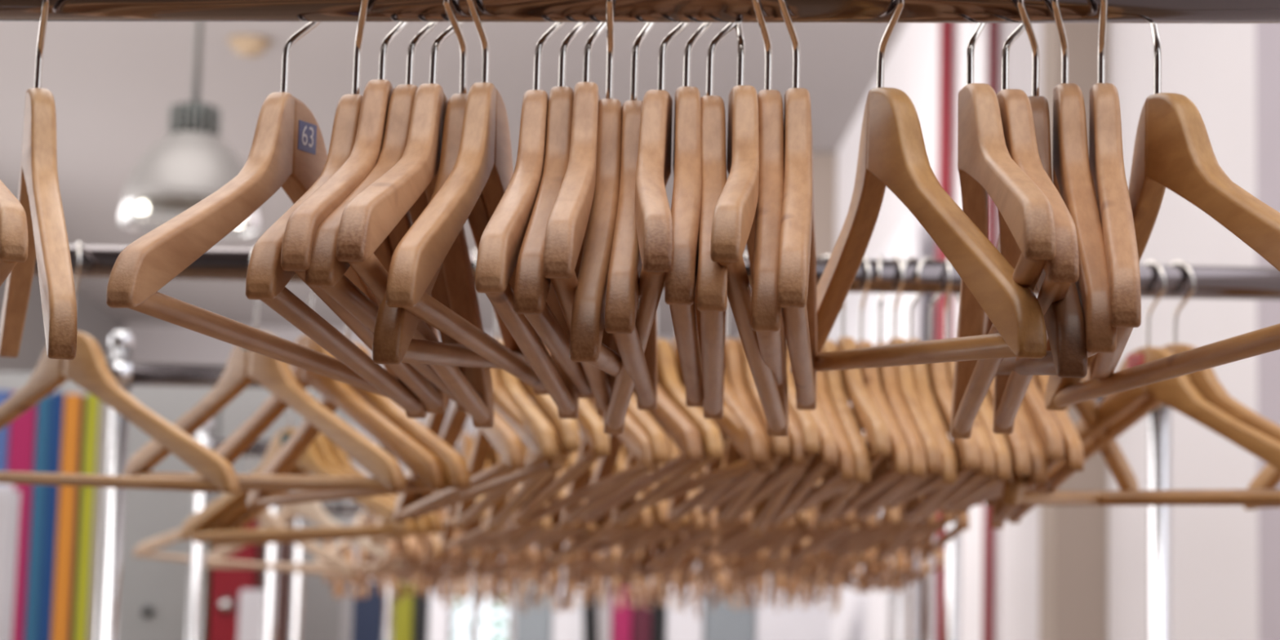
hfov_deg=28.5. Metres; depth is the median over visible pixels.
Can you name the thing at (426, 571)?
wooden hanger
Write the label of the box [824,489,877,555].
wooden hanger
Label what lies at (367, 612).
tall cabinet
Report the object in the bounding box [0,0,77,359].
wooden hanger
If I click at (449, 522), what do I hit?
wooden hanger
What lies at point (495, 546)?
wooden hanger
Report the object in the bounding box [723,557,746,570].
wooden hanger
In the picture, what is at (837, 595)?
wooden hanger
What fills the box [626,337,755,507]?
wooden hanger
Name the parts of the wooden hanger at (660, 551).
shoulder arm, shoulder arm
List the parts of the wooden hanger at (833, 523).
shoulder arm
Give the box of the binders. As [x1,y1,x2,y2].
[0,390,106,639]
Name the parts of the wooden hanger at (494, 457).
shoulder arm, shoulder arm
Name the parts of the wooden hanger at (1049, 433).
shoulder arm, shoulder arm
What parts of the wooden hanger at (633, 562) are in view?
shoulder arm, shoulder arm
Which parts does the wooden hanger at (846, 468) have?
shoulder arm, shoulder arm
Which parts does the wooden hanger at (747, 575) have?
shoulder arm, shoulder arm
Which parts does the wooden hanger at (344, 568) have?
shoulder arm, shoulder arm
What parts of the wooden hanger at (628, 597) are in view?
shoulder arm, shoulder arm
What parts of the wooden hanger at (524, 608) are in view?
shoulder arm, shoulder arm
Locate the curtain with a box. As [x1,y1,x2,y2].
[812,214,926,639]
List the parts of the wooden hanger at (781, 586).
shoulder arm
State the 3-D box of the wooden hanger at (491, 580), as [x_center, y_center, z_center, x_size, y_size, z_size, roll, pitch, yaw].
[-0.328,0.507,5.630,0.016,0.185,0.420,2,-7,-2]
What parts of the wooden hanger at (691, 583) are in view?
shoulder arm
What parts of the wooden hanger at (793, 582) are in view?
shoulder arm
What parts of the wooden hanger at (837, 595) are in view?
shoulder arm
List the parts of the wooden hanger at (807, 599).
shoulder arm, shoulder arm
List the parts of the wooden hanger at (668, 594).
shoulder arm, shoulder arm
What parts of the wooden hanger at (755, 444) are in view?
shoulder arm, shoulder arm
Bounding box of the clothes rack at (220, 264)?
[33,244,1279,300]
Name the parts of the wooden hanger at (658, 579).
shoulder arm, shoulder arm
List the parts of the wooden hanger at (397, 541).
shoulder arm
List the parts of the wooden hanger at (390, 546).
shoulder arm, shoulder arm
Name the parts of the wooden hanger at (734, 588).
shoulder arm, shoulder arm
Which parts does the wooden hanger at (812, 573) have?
shoulder arm, shoulder arm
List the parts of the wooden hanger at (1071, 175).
shoulder arm, shoulder arm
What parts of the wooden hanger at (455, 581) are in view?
shoulder arm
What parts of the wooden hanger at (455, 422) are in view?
shoulder arm, shoulder arm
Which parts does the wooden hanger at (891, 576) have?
shoulder arm, shoulder arm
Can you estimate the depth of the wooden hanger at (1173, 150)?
1.02 m
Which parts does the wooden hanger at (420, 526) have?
shoulder arm, shoulder arm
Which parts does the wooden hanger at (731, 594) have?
shoulder arm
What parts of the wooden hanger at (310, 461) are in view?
shoulder arm, shoulder arm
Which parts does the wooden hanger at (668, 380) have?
shoulder arm, shoulder arm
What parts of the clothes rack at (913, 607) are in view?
post, rail, post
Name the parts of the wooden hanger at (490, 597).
shoulder arm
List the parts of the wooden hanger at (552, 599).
shoulder arm, shoulder arm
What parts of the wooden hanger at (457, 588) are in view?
shoulder arm, shoulder arm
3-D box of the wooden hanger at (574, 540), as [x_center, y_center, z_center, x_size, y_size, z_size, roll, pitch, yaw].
[-0.046,0.150,2.720,0.020,0.196,0.420,3,-7,-9]
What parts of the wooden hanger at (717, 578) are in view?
shoulder arm, shoulder arm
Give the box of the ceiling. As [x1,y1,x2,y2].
[0,21,906,340]
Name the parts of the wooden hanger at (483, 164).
shoulder arm, shoulder arm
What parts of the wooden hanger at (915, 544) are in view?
shoulder arm, shoulder arm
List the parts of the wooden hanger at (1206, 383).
shoulder arm, shoulder arm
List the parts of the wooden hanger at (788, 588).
shoulder arm, shoulder arm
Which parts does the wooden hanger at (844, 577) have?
shoulder arm, shoulder arm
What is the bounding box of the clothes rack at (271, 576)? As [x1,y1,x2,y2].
[262,490,937,639]
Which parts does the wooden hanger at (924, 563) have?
shoulder arm, shoulder arm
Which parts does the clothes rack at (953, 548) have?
post, rail, post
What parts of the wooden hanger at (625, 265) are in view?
shoulder arm, shoulder arm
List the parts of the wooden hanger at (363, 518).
shoulder arm, shoulder arm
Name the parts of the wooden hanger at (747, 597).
shoulder arm, shoulder arm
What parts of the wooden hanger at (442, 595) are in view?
shoulder arm, shoulder arm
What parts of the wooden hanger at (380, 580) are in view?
shoulder arm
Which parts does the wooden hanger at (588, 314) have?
shoulder arm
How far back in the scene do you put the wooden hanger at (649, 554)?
3.90 m
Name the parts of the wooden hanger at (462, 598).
shoulder arm, shoulder arm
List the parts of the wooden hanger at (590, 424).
shoulder arm, shoulder arm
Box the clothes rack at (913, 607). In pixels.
[289,490,919,639]
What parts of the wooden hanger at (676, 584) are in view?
shoulder arm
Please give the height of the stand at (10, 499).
1.765 m
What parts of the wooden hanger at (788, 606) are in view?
shoulder arm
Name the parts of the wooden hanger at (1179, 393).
shoulder arm, shoulder arm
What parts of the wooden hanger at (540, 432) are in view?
shoulder arm, shoulder arm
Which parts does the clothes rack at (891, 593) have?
post, rail, post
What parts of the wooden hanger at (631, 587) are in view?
shoulder arm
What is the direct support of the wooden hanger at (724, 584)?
hanging from the clothes rack at (913, 607)
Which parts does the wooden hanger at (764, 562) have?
shoulder arm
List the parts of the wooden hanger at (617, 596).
shoulder arm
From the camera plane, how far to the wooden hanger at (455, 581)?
5.46 m
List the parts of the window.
frame, frame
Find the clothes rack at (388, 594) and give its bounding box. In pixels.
[382,530,906,639]
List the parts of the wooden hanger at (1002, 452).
shoulder arm, shoulder arm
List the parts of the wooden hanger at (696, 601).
shoulder arm, shoulder arm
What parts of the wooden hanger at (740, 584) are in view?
shoulder arm, shoulder arm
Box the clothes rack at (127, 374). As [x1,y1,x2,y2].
[93,330,1172,639]
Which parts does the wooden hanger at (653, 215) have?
shoulder arm, shoulder arm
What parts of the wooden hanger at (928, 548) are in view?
shoulder arm, shoulder arm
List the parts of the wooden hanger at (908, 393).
shoulder arm, shoulder arm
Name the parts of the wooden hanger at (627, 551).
shoulder arm, shoulder arm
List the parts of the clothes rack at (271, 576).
post, post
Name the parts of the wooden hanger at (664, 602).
shoulder arm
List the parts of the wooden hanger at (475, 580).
shoulder arm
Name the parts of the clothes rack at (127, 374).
post, rail, post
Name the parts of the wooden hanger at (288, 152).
shoulder arm, shoulder arm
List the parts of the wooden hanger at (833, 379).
shoulder arm, shoulder arm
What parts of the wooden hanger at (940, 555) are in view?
shoulder arm, shoulder arm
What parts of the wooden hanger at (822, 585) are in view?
shoulder arm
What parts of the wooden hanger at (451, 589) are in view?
shoulder arm, shoulder arm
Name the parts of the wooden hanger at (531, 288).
shoulder arm, shoulder arm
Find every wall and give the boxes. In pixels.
[0,276,124,373]
[124,322,727,639]
[737,22,1258,639]
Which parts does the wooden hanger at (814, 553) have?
shoulder arm, shoulder arm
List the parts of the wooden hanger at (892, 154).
shoulder arm, shoulder arm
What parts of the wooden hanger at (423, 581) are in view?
shoulder arm, shoulder arm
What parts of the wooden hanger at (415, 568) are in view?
shoulder arm, shoulder arm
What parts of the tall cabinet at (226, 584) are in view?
handle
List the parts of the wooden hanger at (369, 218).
shoulder arm, shoulder arm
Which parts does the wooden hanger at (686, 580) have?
shoulder arm, shoulder arm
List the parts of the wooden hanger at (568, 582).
shoulder arm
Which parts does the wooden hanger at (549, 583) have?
shoulder arm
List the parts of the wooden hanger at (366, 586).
shoulder arm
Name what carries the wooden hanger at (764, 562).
hanging from the clothes rack at (953, 548)
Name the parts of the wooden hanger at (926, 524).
shoulder arm, shoulder arm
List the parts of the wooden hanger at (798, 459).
shoulder arm, shoulder arm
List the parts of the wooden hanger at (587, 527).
shoulder arm, shoulder arm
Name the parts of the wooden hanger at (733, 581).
shoulder arm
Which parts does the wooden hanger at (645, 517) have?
shoulder arm, shoulder arm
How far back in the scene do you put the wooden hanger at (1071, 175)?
0.98 m
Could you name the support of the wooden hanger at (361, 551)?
hanging from the clothes rack at (913, 607)
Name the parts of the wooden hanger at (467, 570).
shoulder arm, shoulder arm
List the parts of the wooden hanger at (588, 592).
shoulder arm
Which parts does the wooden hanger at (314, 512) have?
shoulder arm, shoulder arm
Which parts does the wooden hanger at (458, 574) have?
shoulder arm, shoulder arm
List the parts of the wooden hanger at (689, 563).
shoulder arm, shoulder arm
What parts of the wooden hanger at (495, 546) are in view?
shoulder arm, shoulder arm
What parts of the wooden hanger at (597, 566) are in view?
shoulder arm, shoulder arm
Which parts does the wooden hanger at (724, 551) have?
shoulder arm, shoulder arm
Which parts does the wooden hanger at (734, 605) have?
shoulder arm, shoulder arm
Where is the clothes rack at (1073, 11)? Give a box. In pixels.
[0,0,1279,23]
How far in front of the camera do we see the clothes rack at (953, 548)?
3.81 m
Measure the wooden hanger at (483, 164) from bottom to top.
0.180 m
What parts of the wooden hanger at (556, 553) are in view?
shoulder arm, shoulder arm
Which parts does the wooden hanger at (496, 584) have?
shoulder arm, shoulder arm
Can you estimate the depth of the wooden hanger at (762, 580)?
5.38 m
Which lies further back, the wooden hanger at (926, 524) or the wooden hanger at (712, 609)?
the wooden hanger at (712, 609)
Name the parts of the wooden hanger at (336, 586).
shoulder arm, shoulder arm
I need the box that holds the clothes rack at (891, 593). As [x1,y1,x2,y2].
[471,550,895,639]
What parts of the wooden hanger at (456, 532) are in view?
shoulder arm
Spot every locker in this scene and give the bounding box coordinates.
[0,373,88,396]
[117,385,220,639]
[216,387,359,639]
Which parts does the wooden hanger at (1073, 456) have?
shoulder arm, shoulder arm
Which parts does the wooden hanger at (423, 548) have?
shoulder arm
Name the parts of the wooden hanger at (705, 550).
shoulder arm, shoulder arm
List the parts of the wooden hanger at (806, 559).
shoulder arm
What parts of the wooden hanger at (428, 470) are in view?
shoulder arm, shoulder arm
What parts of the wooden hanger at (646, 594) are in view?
shoulder arm, shoulder arm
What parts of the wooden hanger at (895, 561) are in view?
shoulder arm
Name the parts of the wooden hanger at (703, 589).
shoulder arm, shoulder arm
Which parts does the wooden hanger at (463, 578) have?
shoulder arm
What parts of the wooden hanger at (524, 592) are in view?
shoulder arm, shoulder arm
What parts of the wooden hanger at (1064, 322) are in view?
shoulder arm, shoulder arm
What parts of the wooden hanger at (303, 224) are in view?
shoulder arm, shoulder arm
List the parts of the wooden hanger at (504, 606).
shoulder arm, shoulder arm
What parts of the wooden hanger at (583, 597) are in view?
shoulder arm, shoulder arm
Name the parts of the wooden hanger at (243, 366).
shoulder arm, shoulder arm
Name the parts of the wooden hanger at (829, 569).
shoulder arm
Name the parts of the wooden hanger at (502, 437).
shoulder arm, shoulder arm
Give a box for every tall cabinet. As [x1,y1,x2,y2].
[202,542,212,639]
[208,519,260,639]
[257,518,294,639]
[351,582,393,639]
[391,582,414,639]
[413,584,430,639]
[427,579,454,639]
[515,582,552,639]
[551,582,583,639]
[609,586,632,639]
[631,586,652,639]
[651,588,666,639]
[665,586,703,639]
[702,591,755,639]
[751,588,830,639]
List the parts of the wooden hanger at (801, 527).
shoulder arm, shoulder arm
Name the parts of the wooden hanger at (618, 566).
shoulder arm, shoulder arm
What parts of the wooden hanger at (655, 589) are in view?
shoulder arm, shoulder arm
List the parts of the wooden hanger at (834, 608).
shoulder arm, shoulder arm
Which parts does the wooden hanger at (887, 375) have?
shoulder arm, shoulder arm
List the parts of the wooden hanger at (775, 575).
shoulder arm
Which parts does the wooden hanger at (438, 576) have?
shoulder arm, shoulder arm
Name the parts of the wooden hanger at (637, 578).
shoulder arm, shoulder arm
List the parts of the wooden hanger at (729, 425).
shoulder arm, shoulder arm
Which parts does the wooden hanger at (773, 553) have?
shoulder arm, shoulder arm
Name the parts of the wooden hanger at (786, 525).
shoulder arm, shoulder arm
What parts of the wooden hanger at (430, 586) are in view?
shoulder arm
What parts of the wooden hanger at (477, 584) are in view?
shoulder arm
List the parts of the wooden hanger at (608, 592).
shoulder arm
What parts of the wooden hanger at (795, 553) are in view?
shoulder arm, shoulder arm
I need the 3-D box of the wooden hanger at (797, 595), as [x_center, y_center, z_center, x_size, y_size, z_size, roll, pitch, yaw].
[0.422,0.636,6.558,0.016,0.170,0.420,2,-7,0]
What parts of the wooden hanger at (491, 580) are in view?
shoulder arm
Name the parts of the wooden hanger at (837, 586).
shoulder arm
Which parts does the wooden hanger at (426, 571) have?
shoulder arm, shoulder arm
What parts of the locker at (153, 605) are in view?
handle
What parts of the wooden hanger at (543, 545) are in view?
shoulder arm, shoulder arm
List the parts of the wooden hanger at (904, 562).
shoulder arm, shoulder arm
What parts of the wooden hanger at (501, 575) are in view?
shoulder arm, shoulder arm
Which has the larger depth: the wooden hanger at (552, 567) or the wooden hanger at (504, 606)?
the wooden hanger at (504, 606)
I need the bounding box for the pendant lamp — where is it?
[119,21,260,238]
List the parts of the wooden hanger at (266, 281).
shoulder arm, shoulder arm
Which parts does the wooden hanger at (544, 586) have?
shoulder arm, shoulder arm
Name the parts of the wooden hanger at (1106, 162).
shoulder arm, shoulder arm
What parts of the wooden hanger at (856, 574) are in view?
shoulder arm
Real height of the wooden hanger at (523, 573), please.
0.170 m
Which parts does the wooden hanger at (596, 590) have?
shoulder arm, shoulder arm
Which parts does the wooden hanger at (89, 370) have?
shoulder arm, shoulder arm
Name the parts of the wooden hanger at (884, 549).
shoulder arm, shoulder arm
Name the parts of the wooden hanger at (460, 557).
shoulder arm, shoulder arm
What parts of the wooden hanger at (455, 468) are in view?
shoulder arm, shoulder arm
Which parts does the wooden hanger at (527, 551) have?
shoulder arm, shoulder arm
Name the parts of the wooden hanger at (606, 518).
shoulder arm, shoulder arm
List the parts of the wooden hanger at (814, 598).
shoulder arm, shoulder arm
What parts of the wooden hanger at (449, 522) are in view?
shoulder arm, shoulder arm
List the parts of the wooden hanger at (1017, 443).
shoulder arm, shoulder arm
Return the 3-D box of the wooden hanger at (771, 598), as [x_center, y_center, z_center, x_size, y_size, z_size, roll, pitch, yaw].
[0.345,0.643,6.555,0.020,0.188,0.420,1,-7,0]
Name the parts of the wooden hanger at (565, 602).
shoulder arm, shoulder arm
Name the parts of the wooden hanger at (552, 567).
shoulder arm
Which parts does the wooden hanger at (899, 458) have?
shoulder arm, shoulder arm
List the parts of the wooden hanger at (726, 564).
shoulder arm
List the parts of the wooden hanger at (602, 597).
shoulder arm, shoulder arm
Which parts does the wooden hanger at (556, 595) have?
shoulder arm, shoulder arm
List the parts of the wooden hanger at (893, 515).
shoulder arm, shoulder arm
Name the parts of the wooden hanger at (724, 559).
shoulder arm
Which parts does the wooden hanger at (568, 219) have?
shoulder arm, shoulder arm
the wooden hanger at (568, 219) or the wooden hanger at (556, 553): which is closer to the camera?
the wooden hanger at (568, 219)
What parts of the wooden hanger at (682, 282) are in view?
shoulder arm, shoulder arm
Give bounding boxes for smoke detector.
[227,35,271,57]
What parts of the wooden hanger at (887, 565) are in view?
shoulder arm, shoulder arm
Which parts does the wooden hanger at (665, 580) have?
shoulder arm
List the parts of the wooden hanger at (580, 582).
shoulder arm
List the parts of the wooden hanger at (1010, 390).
shoulder arm, shoulder arm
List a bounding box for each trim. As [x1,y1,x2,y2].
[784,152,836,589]
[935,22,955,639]
[982,22,999,639]
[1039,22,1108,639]
[1255,23,1279,639]
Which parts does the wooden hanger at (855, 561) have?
shoulder arm, shoulder arm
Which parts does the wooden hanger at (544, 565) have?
shoulder arm, shoulder arm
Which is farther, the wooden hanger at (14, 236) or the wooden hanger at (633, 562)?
the wooden hanger at (633, 562)
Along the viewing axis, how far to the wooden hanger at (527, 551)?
3.81 m
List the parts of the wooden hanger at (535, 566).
shoulder arm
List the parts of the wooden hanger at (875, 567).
shoulder arm, shoulder arm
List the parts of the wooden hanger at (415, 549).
shoulder arm, shoulder arm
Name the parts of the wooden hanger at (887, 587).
shoulder arm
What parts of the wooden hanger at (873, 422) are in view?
shoulder arm, shoulder arm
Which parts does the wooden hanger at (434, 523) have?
shoulder arm, shoulder arm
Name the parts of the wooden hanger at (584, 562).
shoulder arm, shoulder arm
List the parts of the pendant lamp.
lamp shade, rod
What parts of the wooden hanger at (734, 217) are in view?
shoulder arm, shoulder arm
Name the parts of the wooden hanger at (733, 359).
shoulder arm, shoulder arm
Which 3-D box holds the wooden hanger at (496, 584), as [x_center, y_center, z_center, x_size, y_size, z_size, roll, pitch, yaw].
[-0.379,0.641,6.606,0.016,0.207,0.420,2,-7,-1]
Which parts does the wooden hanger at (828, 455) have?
shoulder arm, shoulder arm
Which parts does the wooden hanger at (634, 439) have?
shoulder arm, shoulder arm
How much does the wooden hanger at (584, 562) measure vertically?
0.182 m
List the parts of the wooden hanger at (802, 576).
shoulder arm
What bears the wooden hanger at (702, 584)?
hanging from the clothes rack at (913, 607)
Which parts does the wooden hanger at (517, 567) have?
shoulder arm, shoulder arm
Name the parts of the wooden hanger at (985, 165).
shoulder arm, shoulder arm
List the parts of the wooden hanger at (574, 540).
shoulder arm, shoulder arm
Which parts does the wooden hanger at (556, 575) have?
shoulder arm, shoulder arm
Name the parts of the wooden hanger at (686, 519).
shoulder arm, shoulder arm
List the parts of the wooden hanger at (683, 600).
shoulder arm, shoulder arm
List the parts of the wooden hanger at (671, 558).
shoulder arm, shoulder arm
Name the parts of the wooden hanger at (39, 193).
shoulder arm, shoulder arm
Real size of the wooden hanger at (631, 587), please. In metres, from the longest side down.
0.420 x 0.174 x 0.028 m
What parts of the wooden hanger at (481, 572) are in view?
shoulder arm, shoulder arm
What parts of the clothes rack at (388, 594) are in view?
post, post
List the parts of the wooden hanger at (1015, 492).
shoulder arm, shoulder arm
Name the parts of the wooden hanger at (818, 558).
shoulder arm, shoulder arm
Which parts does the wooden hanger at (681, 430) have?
shoulder arm, shoulder arm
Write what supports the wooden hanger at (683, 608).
hanging from the clothes rack at (891, 593)
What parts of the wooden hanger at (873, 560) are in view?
shoulder arm, shoulder arm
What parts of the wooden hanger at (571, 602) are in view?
shoulder arm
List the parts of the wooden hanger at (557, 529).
shoulder arm, shoulder arm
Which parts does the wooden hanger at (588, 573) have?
shoulder arm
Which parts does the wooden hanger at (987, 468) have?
shoulder arm, shoulder arm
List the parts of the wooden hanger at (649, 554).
shoulder arm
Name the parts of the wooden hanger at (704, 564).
shoulder arm, shoulder arm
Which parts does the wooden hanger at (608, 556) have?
shoulder arm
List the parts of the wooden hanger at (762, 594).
shoulder arm, shoulder arm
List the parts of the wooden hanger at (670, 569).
shoulder arm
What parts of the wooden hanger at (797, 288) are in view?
shoulder arm, shoulder arm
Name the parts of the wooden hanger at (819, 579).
shoulder arm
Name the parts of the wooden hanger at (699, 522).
shoulder arm, shoulder arm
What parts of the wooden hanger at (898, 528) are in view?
shoulder arm, shoulder arm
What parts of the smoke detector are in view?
plate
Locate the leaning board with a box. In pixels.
[582,583,598,639]
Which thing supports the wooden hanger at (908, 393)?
hanging from the clothes rack at (220, 264)
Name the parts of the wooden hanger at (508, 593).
shoulder arm, shoulder arm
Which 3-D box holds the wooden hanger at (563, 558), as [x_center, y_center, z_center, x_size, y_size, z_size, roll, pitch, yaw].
[-0.166,0.386,4.710,0.016,0.170,0.420,2,-9,-7]
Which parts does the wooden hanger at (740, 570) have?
shoulder arm, shoulder arm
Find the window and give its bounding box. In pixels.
[452,590,512,639]
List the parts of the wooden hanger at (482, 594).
shoulder arm, shoulder arm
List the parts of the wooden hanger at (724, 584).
shoulder arm, shoulder arm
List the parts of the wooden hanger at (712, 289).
shoulder arm, shoulder arm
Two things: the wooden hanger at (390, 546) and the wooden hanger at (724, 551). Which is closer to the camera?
the wooden hanger at (724, 551)
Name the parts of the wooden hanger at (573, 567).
shoulder arm, shoulder arm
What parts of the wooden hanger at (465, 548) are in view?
shoulder arm, shoulder arm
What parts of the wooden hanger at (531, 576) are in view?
shoulder arm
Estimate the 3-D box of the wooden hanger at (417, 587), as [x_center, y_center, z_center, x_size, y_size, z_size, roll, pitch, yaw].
[-0.605,0.630,6.632,0.031,0.191,0.420,3,-8,-10]
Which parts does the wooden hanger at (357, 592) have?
shoulder arm, shoulder arm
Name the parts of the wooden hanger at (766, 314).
shoulder arm, shoulder arm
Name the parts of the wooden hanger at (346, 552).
shoulder arm, shoulder arm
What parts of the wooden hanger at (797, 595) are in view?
shoulder arm, shoulder arm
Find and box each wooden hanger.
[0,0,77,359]
[0,179,28,286]
[0,240,239,493]
[106,22,397,397]
[123,257,406,492]
[132,450,356,577]
[177,406,413,540]
[192,291,446,493]
[194,388,429,542]
[205,490,407,570]
[210,431,444,547]
[245,0,426,418]
[247,324,471,508]
[280,22,446,413]
[305,22,466,411]
[314,507,412,580]
[324,501,332,583]
[332,521,341,599]
[336,22,493,427]
[336,502,355,582]
[341,521,360,598]
[355,506,368,586]
[360,441,396,581]
[364,577,369,597]
[370,417,488,545]
[372,0,525,368]
[372,547,398,580]
[372,554,383,586]
[373,453,412,573]
[379,577,384,595]
[386,0,551,394]
[387,539,394,585]
[391,538,408,578]
[392,577,400,603]
[394,395,524,522]
[397,467,419,576]
[400,542,425,581]
[402,575,420,596]
[404,567,412,586]
[408,248,563,519]
[408,533,440,577]
[416,571,420,584]
[420,490,458,579]
[420,533,430,586]
[422,576,428,599]
[427,557,443,590]
[429,533,454,568]
[432,506,478,585]
[432,579,444,599]
[440,422,488,551]
[441,581,455,607]
[443,507,459,586]
[444,567,460,596]
[450,528,458,575]
[454,313,557,529]
[454,532,478,571]
[455,547,489,578]
[459,427,503,555]
[459,576,468,581]
[459,580,465,612]
[462,521,495,576]
[463,444,535,554]
[465,573,470,598]
[470,581,484,611]
[473,553,482,582]
[475,22,578,418]
[475,525,514,579]
[478,576,485,602]
[485,469,542,555]
[486,378,580,533]
[488,495,533,577]
[488,573,497,586]
[488,574,493,612]
[489,573,500,604]
[498,522,523,582]
[501,545,539,573]
[501,572,511,608]
[503,565,512,571]
[505,572,515,597]
[506,440,551,554]
[511,524,548,573]
[513,22,595,398]
[513,398,609,524]
[515,472,568,551]
[515,582,527,613]
[518,560,534,582]
[520,528,540,577]
[520,574,528,596]
[525,398,659,524]
[530,562,547,604]
[534,552,555,587]
[536,461,579,553]
[536,580,541,608]
[538,548,564,577]
[539,546,550,582]
[542,22,612,416]
[546,538,578,574]
[548,435,632,564]
[549,586,559,600]
[549,590,560,613]
[551,451,595,543]
[551,561,561,587]
[560,393,668,528]
[560,555,577,609]
[567,555,573,583]
[567,583,574,611]
[568,551,582,581]
[569,0,622,377]
[569,471,634,555]
[569,564,581,582]
[570,573,591,596]
[576,568,593,586]
[579,547,601,568]
[581,586,590,606]
[582,553,602,586]
[583,383,702,523]
[583,443,653,543]
[587,444,677,555]
[590,540,622,576]
[592,517,619,571]
[592,574,599,599]
[598,551,603,586]
[599,582,604,607]
[600,549,627,580]
[603,22,690,434]
[604,22,657,410]
[605,564,617,595]
[610,564,618,591]
[611,307,723,527]
[614,536,622,576]
[614,589,621,609]
[617,563,634,595]
[619,471,668,563]
[619,563,640,586]
[623,563,627,582]
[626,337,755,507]
[626,549,642,582]
[626,577,638,608]
[631,463,689,555]
[635,543,662,574]
[639,582,643,599]
[640,539,679,581]
[640,575,648,590]
[641,544,667,579]
[642,578,651,609]
[644,431,706,546]
[651,564,660,606]
[653,451,719,561]
[654,561,662,589]
[661,557,666,607]
[662,556,681,582]
[664,22,712,407]
[665,538,688,579]
[665,568,681,588]
[665,573,679,599]
[666,451,740,564]
[667,367,767,524]
[673,584,686,611]
[678,561,684,583]
[680,581,696,604]
[681,550,714,585]
[682,456,751,554]
[682,529,699,577]
[683,567,694,587]
[693,564,699,618]
[697,22,737,418]
[697,438,752,559]
[697,539,743,580]
[698,541,713,582]
[698,582,705,586]
[699,297,771,515]
[699,583,708,598]
[704,551,715,583]
[706,537,728,589]
[710,22,788,436]
[711,560,724,608]
[711,575,714,610]
[716,253,789,524]
[716,525,770,557]
[722,570,737,608]
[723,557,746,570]
[724,514,796,558]
[727,555,737,591]
[727,582,737,599]
[728,408,808,523]
[728,552,759,586]
[733,525,767,577]
[737,512,812,560]
[737,556,759,589]
[738,579,751,604]
[740,581,754,608]
[743,546,788,579]
[750,568,774,581]
[751,0,786,386]
[751,346,819,536]
[753,585,764,598]
[759,559,786,575]
[759,575,766,591]
[759,587,763,606]
[766,344,837,528]
[767,478,842,551]
[767,507,810,564]
[768,573,780,604]
[770,570,785,591]
[771,570,782,582]
[774,538,813,572]
[775,577,779,612]
[777,0,817,409]
[782,371,855,519]
[783,506,831,576]
[783,581,793,604]
[785,570,799,581]
[786,506,854,565]
[786,592,794,608]
[789,574,798,592]
[790,0,1046,373]
[795,584,810,598]
[796,537,817,584]
[800,254,870,511]
[800,581,809,608]
[803,567,808,594]
[805,504,834,586]
[807,551,842,589]
[808,493,861,555]
[811,561,826,604]
[817,301,890,527]
[818,552,827,589]
[819,589,822,608]
[822,555,846,582]
[822,581,839,599]
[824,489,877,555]
[829,564,842,588]
[830,525,866,577]
[831,573,841,590]
[831,589,839,615]
[832,255,910,519]
[835,432,900,560]
[840,555,857,585]
[842,535,877,567]
[844,549,879,586]
[844,566,862,593]
[853,502,915,557]
[854,255,926,523]
[857,537,945,592]
[859,520,891,586]
[866,564,873,592]
[871,256,942,514]
[874,550,908,588]
[875,501,921,564]
[876,513,890,591]
[884,256,956,508]
[888,497,937,555]
[893,555,901,592]
[898,547,906,589]
[902,256,980,527]
[903,509,954,556]
[906,534,928,586]
[920,257,995,519]
[920,508,968,559]
[941,294,1011,514]
[950,22,1055,439]
[956,377,1031,513]
[976,400,1048,505]
[982,0,1087,377]
[985,260,1279,506]
[991,375,1063,528]
[992,22,1079,434]
[1002,368,1139,505]
[1008,375,1084,523]
[1032,261,1279,493]
[1044,23,1279,410]
[1046,0,1116,357]
[1088,0,1141,380]
[1244,463,1279,510]
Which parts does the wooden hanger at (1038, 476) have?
shoulder arm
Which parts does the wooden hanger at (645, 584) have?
shoulder arm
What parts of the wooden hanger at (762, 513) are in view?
shoulder arm, shoulder arm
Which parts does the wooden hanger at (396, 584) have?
shoulder arm, shoulder arm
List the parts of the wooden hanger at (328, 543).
shoulder arm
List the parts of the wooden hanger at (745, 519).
shoulder arm, shoulder arm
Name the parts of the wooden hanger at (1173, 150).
shoulder arm, shoulder arm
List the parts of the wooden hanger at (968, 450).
shoulder arm, shoulder arm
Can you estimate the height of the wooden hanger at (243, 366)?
0.194 m
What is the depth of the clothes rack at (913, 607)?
5.62 m
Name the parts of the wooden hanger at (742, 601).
shoulder arm, shoulder arm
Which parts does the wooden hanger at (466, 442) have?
shoulder arm, shoulder arm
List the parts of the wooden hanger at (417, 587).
shoulder arm, shoulder arm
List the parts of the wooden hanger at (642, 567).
shoulder arm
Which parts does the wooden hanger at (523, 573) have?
shoulder arm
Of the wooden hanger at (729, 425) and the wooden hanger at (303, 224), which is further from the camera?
the wooden hanger at (729, 425)
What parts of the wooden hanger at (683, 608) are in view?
shoulder arm, shoulder arm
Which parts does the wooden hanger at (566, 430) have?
shoulder arm, shoulder arm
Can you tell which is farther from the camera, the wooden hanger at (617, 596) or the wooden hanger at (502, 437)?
the wooden hanger at (617, 596)
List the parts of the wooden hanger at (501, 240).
shoulder arm, shoulder arm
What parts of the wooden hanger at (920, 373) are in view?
shoulder arm, shoulder arm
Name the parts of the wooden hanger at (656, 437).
shoulder arm, shoulder arm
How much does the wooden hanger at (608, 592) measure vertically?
0.175 m
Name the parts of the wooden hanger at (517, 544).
shoulder arm, shoulder arm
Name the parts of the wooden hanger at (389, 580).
shoulder arm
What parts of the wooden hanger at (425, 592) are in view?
shoulder arm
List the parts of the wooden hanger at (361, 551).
shoulder arm, shoulder arm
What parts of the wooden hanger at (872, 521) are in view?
shoulder arm, shoulder arm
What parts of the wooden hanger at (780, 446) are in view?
shoulder arm, shoulder arm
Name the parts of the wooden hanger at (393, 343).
shoulder arm, shoulder arm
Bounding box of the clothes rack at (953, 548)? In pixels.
[186,418,962,639]
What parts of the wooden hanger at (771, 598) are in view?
shoulder arm, shoulder arm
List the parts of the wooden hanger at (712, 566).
shoulder arm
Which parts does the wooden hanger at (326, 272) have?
shoulder arm, shoulder arm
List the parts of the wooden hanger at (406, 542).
shoulder arm, shoulder arm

